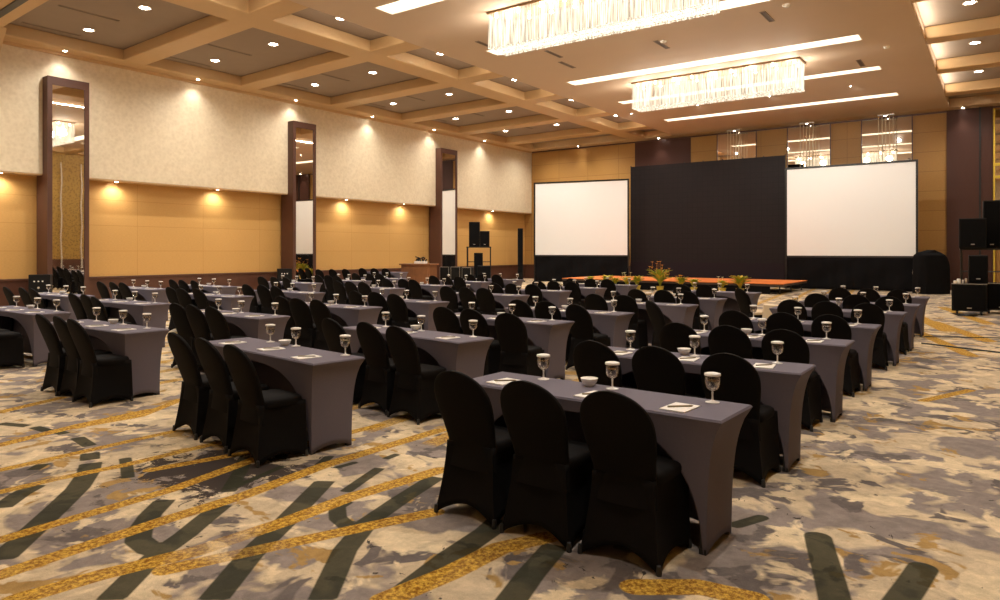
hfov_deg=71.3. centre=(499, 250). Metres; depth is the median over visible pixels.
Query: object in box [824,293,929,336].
banquet table
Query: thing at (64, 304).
banquet table
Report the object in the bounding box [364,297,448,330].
banquet table
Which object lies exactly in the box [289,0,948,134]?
ceiling panel
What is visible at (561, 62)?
ceiling vent
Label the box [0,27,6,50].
trim
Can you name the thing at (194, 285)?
banquet chair
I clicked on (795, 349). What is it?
banquet chair
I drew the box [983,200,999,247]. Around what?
loudspeaker
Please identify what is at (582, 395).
notepad
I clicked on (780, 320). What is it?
banquet chair
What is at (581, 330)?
banquet chair
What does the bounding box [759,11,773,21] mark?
ceiling vent
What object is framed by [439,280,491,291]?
banquet table
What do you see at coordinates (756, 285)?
stage
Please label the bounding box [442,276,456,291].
banquet chair
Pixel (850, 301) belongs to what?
banquet chair
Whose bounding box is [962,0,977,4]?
recessed light
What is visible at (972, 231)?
loudspeaker
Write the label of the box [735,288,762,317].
banquet chair
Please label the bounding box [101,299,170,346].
banquet table
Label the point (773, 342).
water goblet
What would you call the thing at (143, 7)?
recessed light
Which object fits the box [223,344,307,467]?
banquet chair
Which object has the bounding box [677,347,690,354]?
sugar bowl
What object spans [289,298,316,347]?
banquet chair
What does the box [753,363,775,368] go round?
notepad
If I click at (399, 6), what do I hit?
ceiling light slot
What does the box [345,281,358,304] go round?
banquet chair
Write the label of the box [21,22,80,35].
ceiling vent
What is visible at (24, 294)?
banquet chair
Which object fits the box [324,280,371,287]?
banquet table
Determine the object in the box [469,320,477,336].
water goblet
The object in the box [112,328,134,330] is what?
notepad
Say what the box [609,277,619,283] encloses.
potted fern
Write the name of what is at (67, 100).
mirror
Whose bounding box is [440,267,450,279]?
flight case
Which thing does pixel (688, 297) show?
banquet chair
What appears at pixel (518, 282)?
banquet table
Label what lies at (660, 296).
banquet chair
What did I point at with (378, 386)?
banquet chair
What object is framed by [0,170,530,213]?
trim
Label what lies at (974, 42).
recessed light
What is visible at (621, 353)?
notepad
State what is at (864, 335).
banquet table
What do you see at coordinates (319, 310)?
banquet chair
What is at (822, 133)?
wall mirror
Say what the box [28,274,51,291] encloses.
base cabinet
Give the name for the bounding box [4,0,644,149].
ceiling beams
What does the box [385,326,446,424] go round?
banquet chair
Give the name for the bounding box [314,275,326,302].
banquet chair
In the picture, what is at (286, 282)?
banquet chair
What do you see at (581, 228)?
projection screen
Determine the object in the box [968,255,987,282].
loudspeaker
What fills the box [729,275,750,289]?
potted fern
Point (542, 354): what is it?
water goblet
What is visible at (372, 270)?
banquet chair
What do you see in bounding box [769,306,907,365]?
banquet table
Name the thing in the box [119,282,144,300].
banquet chair
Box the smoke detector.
[782,3,790,7]
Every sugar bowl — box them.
[108,319,118,323]
[278,339,290,345]
[410,325,420,329]
[581,376,597,386]
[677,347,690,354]
[741,328,751,333]
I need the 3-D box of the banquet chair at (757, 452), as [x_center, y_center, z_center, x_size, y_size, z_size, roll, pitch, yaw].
[1.736,1.178,5.098,0.484,0.924,0.558,0,0,36]
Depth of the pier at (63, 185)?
20.62 m
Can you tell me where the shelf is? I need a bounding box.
[959,248,999,249]
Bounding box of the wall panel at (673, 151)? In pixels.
[635,138,690,166]
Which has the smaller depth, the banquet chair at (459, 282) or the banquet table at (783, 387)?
the banquet table at (783, 387)
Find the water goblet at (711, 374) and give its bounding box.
[704,372,720,403]
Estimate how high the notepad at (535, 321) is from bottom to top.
0.016 m
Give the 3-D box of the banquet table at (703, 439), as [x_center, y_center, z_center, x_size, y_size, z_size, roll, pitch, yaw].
[0.587,1.265,4.398,1.830,0.750,0.500,0,0,38]
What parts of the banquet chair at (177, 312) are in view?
backrest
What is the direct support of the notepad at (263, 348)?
on the banquet table at (326, 382)
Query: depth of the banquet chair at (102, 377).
7.46 m
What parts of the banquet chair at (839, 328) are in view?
backrest, seat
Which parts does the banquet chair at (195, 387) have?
backrest, seat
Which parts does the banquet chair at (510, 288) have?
backrest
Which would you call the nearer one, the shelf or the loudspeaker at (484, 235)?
the shelf
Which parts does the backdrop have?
panel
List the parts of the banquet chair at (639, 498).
backrest, seat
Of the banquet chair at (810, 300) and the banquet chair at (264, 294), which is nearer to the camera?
the banquet chair at (810, 300)
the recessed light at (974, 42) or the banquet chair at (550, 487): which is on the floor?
the banquet chair at (550, 487)
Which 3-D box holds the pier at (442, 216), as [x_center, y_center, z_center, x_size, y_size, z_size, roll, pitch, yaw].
[-2.851,-1.730,35.136,0.755,6.740,1.300,0,0,36]
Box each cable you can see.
[921,342,999,352]
[924,336,999,337]
[953,313,978,316]
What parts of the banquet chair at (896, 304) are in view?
backrest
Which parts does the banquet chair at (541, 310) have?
backrest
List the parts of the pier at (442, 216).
frame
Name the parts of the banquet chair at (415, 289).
backrest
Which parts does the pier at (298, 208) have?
frame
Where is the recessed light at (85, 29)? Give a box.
[82,28,94,31]
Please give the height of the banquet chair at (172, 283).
0.924 m
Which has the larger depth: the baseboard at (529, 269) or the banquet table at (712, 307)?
the baseboard at (529, 269)
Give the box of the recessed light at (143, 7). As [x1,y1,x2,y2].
[138,5,151,9]
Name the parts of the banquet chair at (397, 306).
backrest, seat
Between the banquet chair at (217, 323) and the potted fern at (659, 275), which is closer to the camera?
the banquet chair at (217, 323)
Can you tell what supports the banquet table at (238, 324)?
on the floor
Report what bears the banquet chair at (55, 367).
on the floor
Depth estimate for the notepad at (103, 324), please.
8.25 m
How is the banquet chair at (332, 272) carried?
on the floor
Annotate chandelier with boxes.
[486,0,719,55]
[631,57,805,111]
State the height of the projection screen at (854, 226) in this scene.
5.260 m
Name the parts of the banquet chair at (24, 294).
backrest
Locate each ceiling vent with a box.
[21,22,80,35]
[57,5,118,21]
[170,56,211,66]
[207,44,251,55]
[321,73,348,80]
[475,41,494,48]
[545,50,562,57]
[558,61,575,68]
[653,40,669,48]
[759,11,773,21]
[856,59,864,66]
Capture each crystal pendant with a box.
[727,129,740,159]
[799,122,813,166]
[877,114,893,161]
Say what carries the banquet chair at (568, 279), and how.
on the floor
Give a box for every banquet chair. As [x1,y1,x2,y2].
[0,331,24,367]
[3,287,17,305]
[18,287,52,308]
[28,288,63,310]
[35,314,66,395]
[53,316,111,400]
[67,319,133,407]
[68,293,87,319]
[80,294,120,320]
[91,297,131,324]
[97,281,113,298]
[109,282,122,299]
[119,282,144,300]
[166,287,179,330]
[167,332,232,439]
[169,279,178,289]
[169,303,210,367]
[176,288,192,333]
[178,280,190,292]
[185,305,231,367]
[190,280,201,290]
[193,289,209,308]
[195,338,269,452]
[205,306,250,339]
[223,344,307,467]
[242,284,261,312]
[257,276,269,288]
[257,285,275,313]
[270,277,281,289]
[270,286,284,314]
[274,296,295,344]
[282,277,293,289]
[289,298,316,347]
[310,299,344,350]
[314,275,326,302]
[315,269,323,279]
[322,318,366,402]
[324,275,334,303]
[329,269,337,277]
[332,276,343,303]
[333,281,348,304]
[342,269,351,279]
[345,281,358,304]
[349,291,366,305]
[352,273,360,279]
[356,322,396,414]
[358,268,366,277]
[358,282,371,295]
[365,273,376,286]
[367,292,392,325]
[370,268,378,276]
[375,274,384,286]
[381,268,390,277]
[382,278,393,287]
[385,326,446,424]
[387,294,423,329]
[398,279,411,298]
[408,279,432,299]
[428,276,440,284]
[433,307,460,333]
[434,370,514,528]
[440,286,462,312]
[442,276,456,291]
[454,276,473,291]
[459,287,479,312]
[460,309,500,375]
[465,274,475,280]
[476,288,505,314]
[477,274,487,280]
[488,283,503,293]
[491,275,503,287]
[495,313,545,376]
[499,380,593,552]
[505,283,527,303]
[508,299,533,317]
[525,284,542,306]
[532,280,546,289]
[534,301,571,360]
[547,281,562,289]
[564,282,585,308]
[565,304,610,369]
[566,278,579,286]
[573,340,637,389]
[577,390,691,576]
[584,279,599,287]
[585,294,607,310]
[600,279,618,299]
[613,295,647,348]
[627,289,647,301]
[632,346,700,397]
[645,300,665,346]
[654,290,675,302]
[659,322,700,353]
[673,284,691,295]
[676,291,707,329]
[696,285,715,297]
[700,353,780,487]
[708,325,751,358]
[719,310,753,332]
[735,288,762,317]
[761,329,822,431]
[766,312,803,336]
[777,300,806,319]
[804,293,829,307]
[811,301,842,320]
[811,314,860,396]
[828,288,850,300]
[842,294,869,308]
[851,303,888,370]
[857,288,880,301]
[875,296,909,354]
[887,289,914,336]
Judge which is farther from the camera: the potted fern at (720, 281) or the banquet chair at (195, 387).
the potted fern at (720, 281)
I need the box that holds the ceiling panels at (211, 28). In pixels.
[0,0,999,144]
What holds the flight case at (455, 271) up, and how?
on the floor
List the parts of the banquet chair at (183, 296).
backrest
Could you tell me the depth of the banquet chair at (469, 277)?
21.74 m
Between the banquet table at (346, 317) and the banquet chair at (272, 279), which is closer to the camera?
the banquet table at (346, 317)
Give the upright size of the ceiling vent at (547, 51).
0.012 m
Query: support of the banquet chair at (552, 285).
on the floor
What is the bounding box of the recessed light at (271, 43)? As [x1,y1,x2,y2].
[268,42,278,45]
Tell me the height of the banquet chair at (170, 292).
0.924 m
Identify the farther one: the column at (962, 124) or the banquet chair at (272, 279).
the column at (962, 124)
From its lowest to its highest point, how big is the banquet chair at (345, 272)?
0.924 m
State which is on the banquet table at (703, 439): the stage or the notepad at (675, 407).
the notepad at (675, 407)
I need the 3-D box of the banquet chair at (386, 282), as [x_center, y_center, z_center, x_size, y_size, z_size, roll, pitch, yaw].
[-2.840,1.178,18.453,0.484,0.924,0.558,0,0,39]
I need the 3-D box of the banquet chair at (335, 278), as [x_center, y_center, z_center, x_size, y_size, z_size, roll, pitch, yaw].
[-4.643,1.178,20.536,0.484,0.924,0.559,0,0,37]
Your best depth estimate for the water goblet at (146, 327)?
7.99 m
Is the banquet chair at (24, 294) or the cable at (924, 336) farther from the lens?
the banquet chair at (24, 294)
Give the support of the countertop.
on the wooden desk at (418, 272)
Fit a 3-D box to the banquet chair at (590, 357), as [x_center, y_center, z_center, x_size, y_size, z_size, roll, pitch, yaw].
[0.880,1.178,5.776,0.484,0.924,0.558,0,0,36]
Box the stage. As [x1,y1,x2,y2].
[562,276,806,293]
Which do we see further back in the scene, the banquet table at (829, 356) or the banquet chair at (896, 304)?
the banquet chair at (896, 304)
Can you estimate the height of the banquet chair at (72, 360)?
0.924 m
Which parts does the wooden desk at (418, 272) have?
panel, panel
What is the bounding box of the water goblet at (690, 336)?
[689,335,699,356]
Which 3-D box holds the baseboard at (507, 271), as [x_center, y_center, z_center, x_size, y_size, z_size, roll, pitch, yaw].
[-9.855,1.225,26.131,0.070,0.830,38.900,0,0,36]
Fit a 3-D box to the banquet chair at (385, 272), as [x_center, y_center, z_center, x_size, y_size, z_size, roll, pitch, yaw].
[-4.641,1.178,28.962,0.484,0.924,0.558,0,0,24]
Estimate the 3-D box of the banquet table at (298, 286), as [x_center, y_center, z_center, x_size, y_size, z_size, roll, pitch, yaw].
[-5.938,1.265,19.899,2.050,0.750,0.500,0,0,36]
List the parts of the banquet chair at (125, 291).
backrest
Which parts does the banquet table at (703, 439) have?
leg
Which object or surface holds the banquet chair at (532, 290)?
on the floor
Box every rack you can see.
[466,247,490,266]
[959,248,999,282]
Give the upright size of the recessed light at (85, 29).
0.038 m
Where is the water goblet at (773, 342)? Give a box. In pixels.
[771,341,783,363]
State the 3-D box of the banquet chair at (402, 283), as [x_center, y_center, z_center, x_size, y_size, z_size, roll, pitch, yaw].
[-2.375,1.178,18.179,0.484,0.924,0.558,0,0,34]
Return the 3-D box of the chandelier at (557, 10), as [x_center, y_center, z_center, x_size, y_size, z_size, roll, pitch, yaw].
[2.164,-5.445,15.963,5.580,0.930,0.820,0,0,36]
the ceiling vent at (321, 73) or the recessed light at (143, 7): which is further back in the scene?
the ceiling vent at (321, 73)
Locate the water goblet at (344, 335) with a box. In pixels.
[340,334,350,355]
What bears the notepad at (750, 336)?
on the banquet table at (829, 356)
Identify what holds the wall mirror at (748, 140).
attached to the wall at (930, 130)
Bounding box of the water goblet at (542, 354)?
[537,353,549,379]
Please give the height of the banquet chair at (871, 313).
0.924 m
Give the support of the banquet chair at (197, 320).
on the floor
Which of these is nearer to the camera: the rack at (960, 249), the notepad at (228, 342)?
the notepad at (228, 342)
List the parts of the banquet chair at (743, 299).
backrest, seat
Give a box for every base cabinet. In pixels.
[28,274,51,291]
[277,268,291,281]
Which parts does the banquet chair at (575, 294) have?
backrest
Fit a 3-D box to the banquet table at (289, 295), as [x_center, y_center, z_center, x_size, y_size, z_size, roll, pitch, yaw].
[-4.719,1.265,15.442,2.100,0.750,0.500,0,0,39]
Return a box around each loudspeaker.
[469,222,479,246]
[474,253,482,277]
[480,231,489,246]
[959,218,986,247]
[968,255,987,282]
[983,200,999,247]
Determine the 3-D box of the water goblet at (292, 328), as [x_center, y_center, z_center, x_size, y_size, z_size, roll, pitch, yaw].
[-1.909,0.803,6.518,0.095,0.174,0.095,0,0,36]
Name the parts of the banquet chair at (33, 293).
backrest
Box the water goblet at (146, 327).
[142,313,150,328]
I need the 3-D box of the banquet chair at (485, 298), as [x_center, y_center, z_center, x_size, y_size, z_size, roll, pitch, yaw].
[-0.192,1.178,13.770,0.484,0.924,0.558,0,0,35]
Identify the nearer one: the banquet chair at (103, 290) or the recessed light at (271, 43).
the banquet chair at (103, 290)
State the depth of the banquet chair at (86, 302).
11.55 m
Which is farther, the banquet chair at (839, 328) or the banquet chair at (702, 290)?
the banquet chair at (702, 290)
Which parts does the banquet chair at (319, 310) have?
backrest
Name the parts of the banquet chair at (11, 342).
seat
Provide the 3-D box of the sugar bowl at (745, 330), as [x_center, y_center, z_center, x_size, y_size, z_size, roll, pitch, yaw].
[2.651,0.863,7.493,0.116,0.053,0.116,0,0,36]
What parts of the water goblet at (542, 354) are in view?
stem, paper lid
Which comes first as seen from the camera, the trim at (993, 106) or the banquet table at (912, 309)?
the banquet table at (912, 309)
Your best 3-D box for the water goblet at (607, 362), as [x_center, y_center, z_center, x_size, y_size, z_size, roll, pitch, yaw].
[0.725,0.803,4.499,0.095,0.174,0.095,0,0,36]
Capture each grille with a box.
[518,230,521,271]
[987,285,999,308]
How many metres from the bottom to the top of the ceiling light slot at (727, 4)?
0.343 m
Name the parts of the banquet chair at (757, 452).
backrest, seat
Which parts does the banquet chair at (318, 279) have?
backrest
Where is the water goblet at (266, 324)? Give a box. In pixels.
[265,324,274,341]
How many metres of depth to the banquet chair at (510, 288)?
15.38 m
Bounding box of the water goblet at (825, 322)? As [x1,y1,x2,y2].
[821,321,831,338]
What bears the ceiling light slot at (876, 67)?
attached to the ceiling
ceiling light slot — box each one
[375,0,444,14]
[487,0,770,55]
[567,34,862,85]
[618,66,881,103]
[665,92,898,121]
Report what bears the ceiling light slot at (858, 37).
attached to the ceiling
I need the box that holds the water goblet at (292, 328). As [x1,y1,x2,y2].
[291,327,300,346]
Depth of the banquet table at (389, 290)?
16.54 m
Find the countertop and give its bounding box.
[399,263,438,264]
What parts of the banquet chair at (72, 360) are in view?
backrest, seat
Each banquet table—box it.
[0,306,70,366]
[38,292,94,319]
[51,319,168,399]
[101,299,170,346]
[109,286,168,320]
[188,285,237,294]
[189,292,253,311]
[200,309,289,341]
[209,337,364,454]
[254,289,324,302]
[268,281,322,291]
[305,302,382,326]
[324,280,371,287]
[343,324,493,377]
[344,286,404,297]
[361,277,407,285]
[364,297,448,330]
[367,272,407,277]
[393,283,451,300]
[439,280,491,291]
[455,312,574,379]
[456,292,529,308]
[473,372,751,555]
[476,278,523,288]
[502,288,571,307]
[504,306,634,347]
[545,285,606,298]
[579,284,637,294]
[606,300,698,343]
[608,346,815,471]
[647,295,726,329]
[672,290,761,312]
[694,329,854,422]
[718,317,881,390]
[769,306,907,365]
[799,300,920,350]
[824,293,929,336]
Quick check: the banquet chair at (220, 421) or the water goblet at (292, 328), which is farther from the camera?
the water goblet at (292, 328)
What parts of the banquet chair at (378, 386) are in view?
backrest, seat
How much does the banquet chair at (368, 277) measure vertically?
0.924 m
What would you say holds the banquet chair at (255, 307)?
on the floor
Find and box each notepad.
[86,324,108,326]
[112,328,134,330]
[218,341,246,344]
[257,347,285,350]
[290,354,321,359]
[437,336,459,339]
[486,378,517,385]
[527,320,545,322]
[573,390,595,397]
[614,351,632,355]
[659,402,699,412]
[678,356,699,361]
[747,335,761,338]
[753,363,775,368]
[805,339,823,342]
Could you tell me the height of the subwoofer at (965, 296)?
0.803 m
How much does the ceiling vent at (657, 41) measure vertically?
0.012 m
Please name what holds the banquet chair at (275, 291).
on the floor
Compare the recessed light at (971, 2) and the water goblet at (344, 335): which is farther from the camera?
the recessed light at (971, 2)
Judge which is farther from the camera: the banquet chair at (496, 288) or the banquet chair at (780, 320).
the banquet chair at (496, 288)
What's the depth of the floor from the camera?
4.42 m
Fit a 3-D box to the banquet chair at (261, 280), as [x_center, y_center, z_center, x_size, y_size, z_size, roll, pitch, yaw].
[-6.580,1.178,19.780,0.484,0.924,0.558,0,0,32]
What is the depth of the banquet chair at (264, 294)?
14.77 m
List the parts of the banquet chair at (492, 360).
backrest, seat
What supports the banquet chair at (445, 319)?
on the floor
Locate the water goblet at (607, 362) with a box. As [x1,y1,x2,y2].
[605,361,619,389]
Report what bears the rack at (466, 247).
on the floor
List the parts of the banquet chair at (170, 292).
backrest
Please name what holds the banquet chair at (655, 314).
on the floor
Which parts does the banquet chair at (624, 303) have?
backrest, seat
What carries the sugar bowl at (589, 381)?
on the banquet table at (703, 439)
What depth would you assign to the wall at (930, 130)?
32.03 m
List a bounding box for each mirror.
[52,85,83,293]
[296,127,312,281]
[442,153,454,266]
[717,131,756,159]
[787,124,830,167]
[861,116,912,162]
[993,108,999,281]
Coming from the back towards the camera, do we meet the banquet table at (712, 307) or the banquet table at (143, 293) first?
the banquet table at (143, 293)
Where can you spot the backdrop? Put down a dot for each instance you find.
(718, 218)
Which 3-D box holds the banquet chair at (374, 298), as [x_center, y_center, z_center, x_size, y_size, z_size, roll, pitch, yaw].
[-2.075,1.178,12.444,0.484,0.924,0.558,0,0,31]
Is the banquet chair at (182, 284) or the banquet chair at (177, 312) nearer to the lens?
the banquet chair at (177, 312)
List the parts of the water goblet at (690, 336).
paper lid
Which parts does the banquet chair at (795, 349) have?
backrest, seat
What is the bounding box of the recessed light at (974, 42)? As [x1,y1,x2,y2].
[969,41,980,44]
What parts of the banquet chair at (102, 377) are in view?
backrest, seat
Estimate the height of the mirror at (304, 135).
6.470 m
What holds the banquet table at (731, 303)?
on the floor
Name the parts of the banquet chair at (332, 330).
backrest, seat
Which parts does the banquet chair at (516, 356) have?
backrest, seat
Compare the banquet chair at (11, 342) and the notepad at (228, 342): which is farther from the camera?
the banquet chair at (11, 342)
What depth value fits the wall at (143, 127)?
25.19 m
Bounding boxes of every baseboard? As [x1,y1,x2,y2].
[0,264,524,306]
[525,264,629,278]
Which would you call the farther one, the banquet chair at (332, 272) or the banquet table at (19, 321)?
the banquet chair at (332, 272)
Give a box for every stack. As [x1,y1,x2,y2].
[414,261,426,263]
[912,250,949,293]
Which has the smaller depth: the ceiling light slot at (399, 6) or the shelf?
the ceiling light slot at (399, 6)
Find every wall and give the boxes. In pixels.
[0,44,531,212]
[0,174,524,278]
[525,108,999,281]
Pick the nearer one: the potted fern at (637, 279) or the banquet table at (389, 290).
the banquet table at (389, 290)
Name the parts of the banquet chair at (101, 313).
backrest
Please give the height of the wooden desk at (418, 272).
1.100 m
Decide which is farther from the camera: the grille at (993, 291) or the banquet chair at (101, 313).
the grille at (993, 291)
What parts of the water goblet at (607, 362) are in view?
stem, paper lid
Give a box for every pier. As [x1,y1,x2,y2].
[37,75,88,294]
[281,121,315,281]
[429,148,456,279]
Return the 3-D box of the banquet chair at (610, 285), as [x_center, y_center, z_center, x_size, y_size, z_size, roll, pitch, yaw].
[2.865,1.178,17.991,0.484,0.924,0.558,0,0,34]
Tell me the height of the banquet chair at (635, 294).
0.924 m
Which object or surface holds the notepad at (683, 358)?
on the banquet table at (783, 387)
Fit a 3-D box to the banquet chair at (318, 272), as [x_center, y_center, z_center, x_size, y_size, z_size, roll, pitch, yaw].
[-6.990,1.178,27.509,0.484,0.924,0.558,0,0,31]
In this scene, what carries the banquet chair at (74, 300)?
on the floor
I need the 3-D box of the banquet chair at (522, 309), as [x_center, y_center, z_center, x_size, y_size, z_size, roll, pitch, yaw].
[0.407,1.178,10.493,0.484,0.924,0.558,0,0,36]
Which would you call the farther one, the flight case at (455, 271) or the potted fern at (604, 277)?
the flight case at (455, 271)
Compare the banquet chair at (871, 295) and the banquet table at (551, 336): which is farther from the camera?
the banquet chair at (871, 295)
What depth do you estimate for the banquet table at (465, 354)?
7.07 m
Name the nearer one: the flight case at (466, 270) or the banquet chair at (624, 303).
the banquet chair at (624, 303)
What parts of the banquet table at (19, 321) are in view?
leg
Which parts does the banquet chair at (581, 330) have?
backrest, seat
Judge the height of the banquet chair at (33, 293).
0.924 m
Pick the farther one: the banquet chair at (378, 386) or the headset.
the headset
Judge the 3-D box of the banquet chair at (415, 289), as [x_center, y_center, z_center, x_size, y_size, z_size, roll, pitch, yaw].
[-2.056,1.178,17.790,0.484,0.924,0.559,0,0,38]
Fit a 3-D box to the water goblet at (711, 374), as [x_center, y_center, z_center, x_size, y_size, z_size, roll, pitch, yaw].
[1.249,0.803,4.097,0.095,0.174,0.095,0,0,36]
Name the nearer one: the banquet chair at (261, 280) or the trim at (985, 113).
the banquet chair at (261, 280)
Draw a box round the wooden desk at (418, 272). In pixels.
[399,263,438,283]
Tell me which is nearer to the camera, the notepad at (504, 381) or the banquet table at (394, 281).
the notepad at (504, 381)
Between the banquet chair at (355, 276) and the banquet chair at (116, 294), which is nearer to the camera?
the banquet chair at (116, 294)
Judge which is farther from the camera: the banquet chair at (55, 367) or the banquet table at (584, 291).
the banquet table at (584, 291)
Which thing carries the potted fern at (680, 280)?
on the floor
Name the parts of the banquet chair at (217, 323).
backrest, seat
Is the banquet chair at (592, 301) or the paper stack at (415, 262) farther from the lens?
the paper stack at (415, 262)
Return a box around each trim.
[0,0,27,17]
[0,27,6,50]
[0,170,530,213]
[3,40,532,153]
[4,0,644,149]
[525,94,999,151]
[532,106,999,152]
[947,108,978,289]
[979,106,992,281]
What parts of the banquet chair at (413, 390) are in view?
backrest, seat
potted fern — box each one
[600,275,612,279]
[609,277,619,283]
[621,272,631,284]
[630,275,643,289]
[648,261,671,290]
[674,275,687,283]
[687,279,701,289]
[718,277,728,290]
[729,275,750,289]
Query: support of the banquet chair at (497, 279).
on the floor
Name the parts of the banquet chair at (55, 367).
backrest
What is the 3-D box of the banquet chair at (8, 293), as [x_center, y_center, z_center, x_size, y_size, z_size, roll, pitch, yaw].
[-9.746,1.178,14.146,0.484,0.924,0.558,0,0,37]
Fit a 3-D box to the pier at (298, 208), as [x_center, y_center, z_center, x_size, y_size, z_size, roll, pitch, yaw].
[-8.057,-1.730,27.905,0.755,6.740,1.120,0,0,36]
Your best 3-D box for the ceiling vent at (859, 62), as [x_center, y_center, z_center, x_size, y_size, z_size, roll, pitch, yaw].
[11.334,-5.904,21.906,0.140,0.012,0.900,0,0,36]
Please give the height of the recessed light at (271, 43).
0.038 m
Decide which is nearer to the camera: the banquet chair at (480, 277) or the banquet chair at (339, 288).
the banquet chair at (339, 288)
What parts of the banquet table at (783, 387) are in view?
leg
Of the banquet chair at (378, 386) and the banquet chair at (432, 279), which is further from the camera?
the banquet chair at (432, 279)
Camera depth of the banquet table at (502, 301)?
14.01 m
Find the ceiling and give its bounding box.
[10,0,999,143]
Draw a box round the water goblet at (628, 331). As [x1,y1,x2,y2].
[625,330,635,349]
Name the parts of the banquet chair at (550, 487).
backrest, seat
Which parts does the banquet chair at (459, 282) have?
backrest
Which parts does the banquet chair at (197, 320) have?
backrest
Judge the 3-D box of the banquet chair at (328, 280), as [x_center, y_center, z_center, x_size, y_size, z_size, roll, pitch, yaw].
[-4.982,1.178,20.896,0.484,0.924,0.558,0,0,33]
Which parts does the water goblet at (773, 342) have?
paper lid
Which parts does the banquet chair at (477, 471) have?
backrest, seat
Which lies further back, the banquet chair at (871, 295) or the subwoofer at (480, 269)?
the subwoofer at (480, 269)
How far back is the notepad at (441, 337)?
7.12 m
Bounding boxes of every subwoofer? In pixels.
[477,266,490,278]
[952,283,986,314]
[986,282,999,313]
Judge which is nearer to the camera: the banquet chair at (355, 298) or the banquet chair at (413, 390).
the banquet chair at (413, 390)
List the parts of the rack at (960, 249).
leg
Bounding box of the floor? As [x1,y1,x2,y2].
[0,278,999,599]
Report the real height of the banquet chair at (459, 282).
0.924 m
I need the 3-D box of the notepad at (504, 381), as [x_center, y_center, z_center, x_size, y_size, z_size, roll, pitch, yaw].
[0.032,0.881,4.734,0.150,0.016,0.210,0,0,43]
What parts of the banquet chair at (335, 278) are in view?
backrest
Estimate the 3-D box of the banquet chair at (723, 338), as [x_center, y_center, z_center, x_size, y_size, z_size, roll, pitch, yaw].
[2.334,1.178,6.923,0.484,0.924,0.558,0,0,36]
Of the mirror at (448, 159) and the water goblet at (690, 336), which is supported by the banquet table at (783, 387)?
the water goblet at (690, 336)
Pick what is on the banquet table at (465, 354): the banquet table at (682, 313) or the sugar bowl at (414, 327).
the sugar bowl at (414, 327)
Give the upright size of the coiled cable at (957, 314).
0.068 m
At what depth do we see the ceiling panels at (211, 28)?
22.83 m
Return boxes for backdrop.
[630,154,785,286]
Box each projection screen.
[534,179,630,281]
[785,159,917,291]
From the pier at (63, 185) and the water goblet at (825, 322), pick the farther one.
the pier at (63, 185)
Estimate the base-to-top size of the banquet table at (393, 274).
0.750 m
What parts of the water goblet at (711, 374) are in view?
stem, paper lid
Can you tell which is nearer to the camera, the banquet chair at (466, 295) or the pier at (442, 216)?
the banquet chair at (466, 295)
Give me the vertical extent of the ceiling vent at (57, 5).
0.012 m
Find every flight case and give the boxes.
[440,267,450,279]
[451,267,462,279]
[462,267,473,279]
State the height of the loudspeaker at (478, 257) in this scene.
1.550 m
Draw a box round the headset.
[415,256,426,260]
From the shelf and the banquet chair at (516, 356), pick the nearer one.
the banquet chair at (516, 356)
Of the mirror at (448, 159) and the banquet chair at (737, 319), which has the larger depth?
the mirror at (448, 159)
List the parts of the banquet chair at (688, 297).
backrest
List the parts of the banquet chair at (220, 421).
backrest, seat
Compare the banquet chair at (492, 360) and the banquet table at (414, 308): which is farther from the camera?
the banquet table at (414, 308)
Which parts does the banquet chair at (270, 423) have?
backrest, seat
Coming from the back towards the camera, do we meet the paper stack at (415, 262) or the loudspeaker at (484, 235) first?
the loudspeaker at (484, 235)
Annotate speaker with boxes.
[518,228,524,281]
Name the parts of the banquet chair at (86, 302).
backrest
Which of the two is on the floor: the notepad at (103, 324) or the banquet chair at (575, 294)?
the banquet chair at (575, 294)
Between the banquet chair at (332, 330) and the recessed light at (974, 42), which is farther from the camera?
the recessed light at (974, 42)
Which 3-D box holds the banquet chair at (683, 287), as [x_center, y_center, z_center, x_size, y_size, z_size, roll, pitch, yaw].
[4.067,1.178,15.286,0.484,0.924,0.558,0,0,36]
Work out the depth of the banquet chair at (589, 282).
18.08 m
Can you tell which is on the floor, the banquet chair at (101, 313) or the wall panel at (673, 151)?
the banquet chair at (101, 313)
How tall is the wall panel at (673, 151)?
7.550 m
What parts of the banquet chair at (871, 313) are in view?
backrest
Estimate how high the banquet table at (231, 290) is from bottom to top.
0.750 m
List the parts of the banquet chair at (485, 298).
backrest, seat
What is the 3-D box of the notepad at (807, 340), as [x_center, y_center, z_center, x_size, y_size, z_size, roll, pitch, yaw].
[3.090,0.881,6.858,0.150,0.016,0.210,0,0,34]
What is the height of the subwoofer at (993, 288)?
0.803 m
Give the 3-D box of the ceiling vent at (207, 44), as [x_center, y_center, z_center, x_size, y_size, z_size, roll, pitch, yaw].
[-8.406,-6.254,21.700,0.100,0.012,1.500,0,0,36]
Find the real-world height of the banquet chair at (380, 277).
0.924 m
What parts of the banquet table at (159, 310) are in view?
leg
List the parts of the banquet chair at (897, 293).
backrest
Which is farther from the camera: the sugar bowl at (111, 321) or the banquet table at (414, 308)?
the banquet table at (414, 308)
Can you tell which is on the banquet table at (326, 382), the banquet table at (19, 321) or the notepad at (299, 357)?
the notepad at (299, 357)

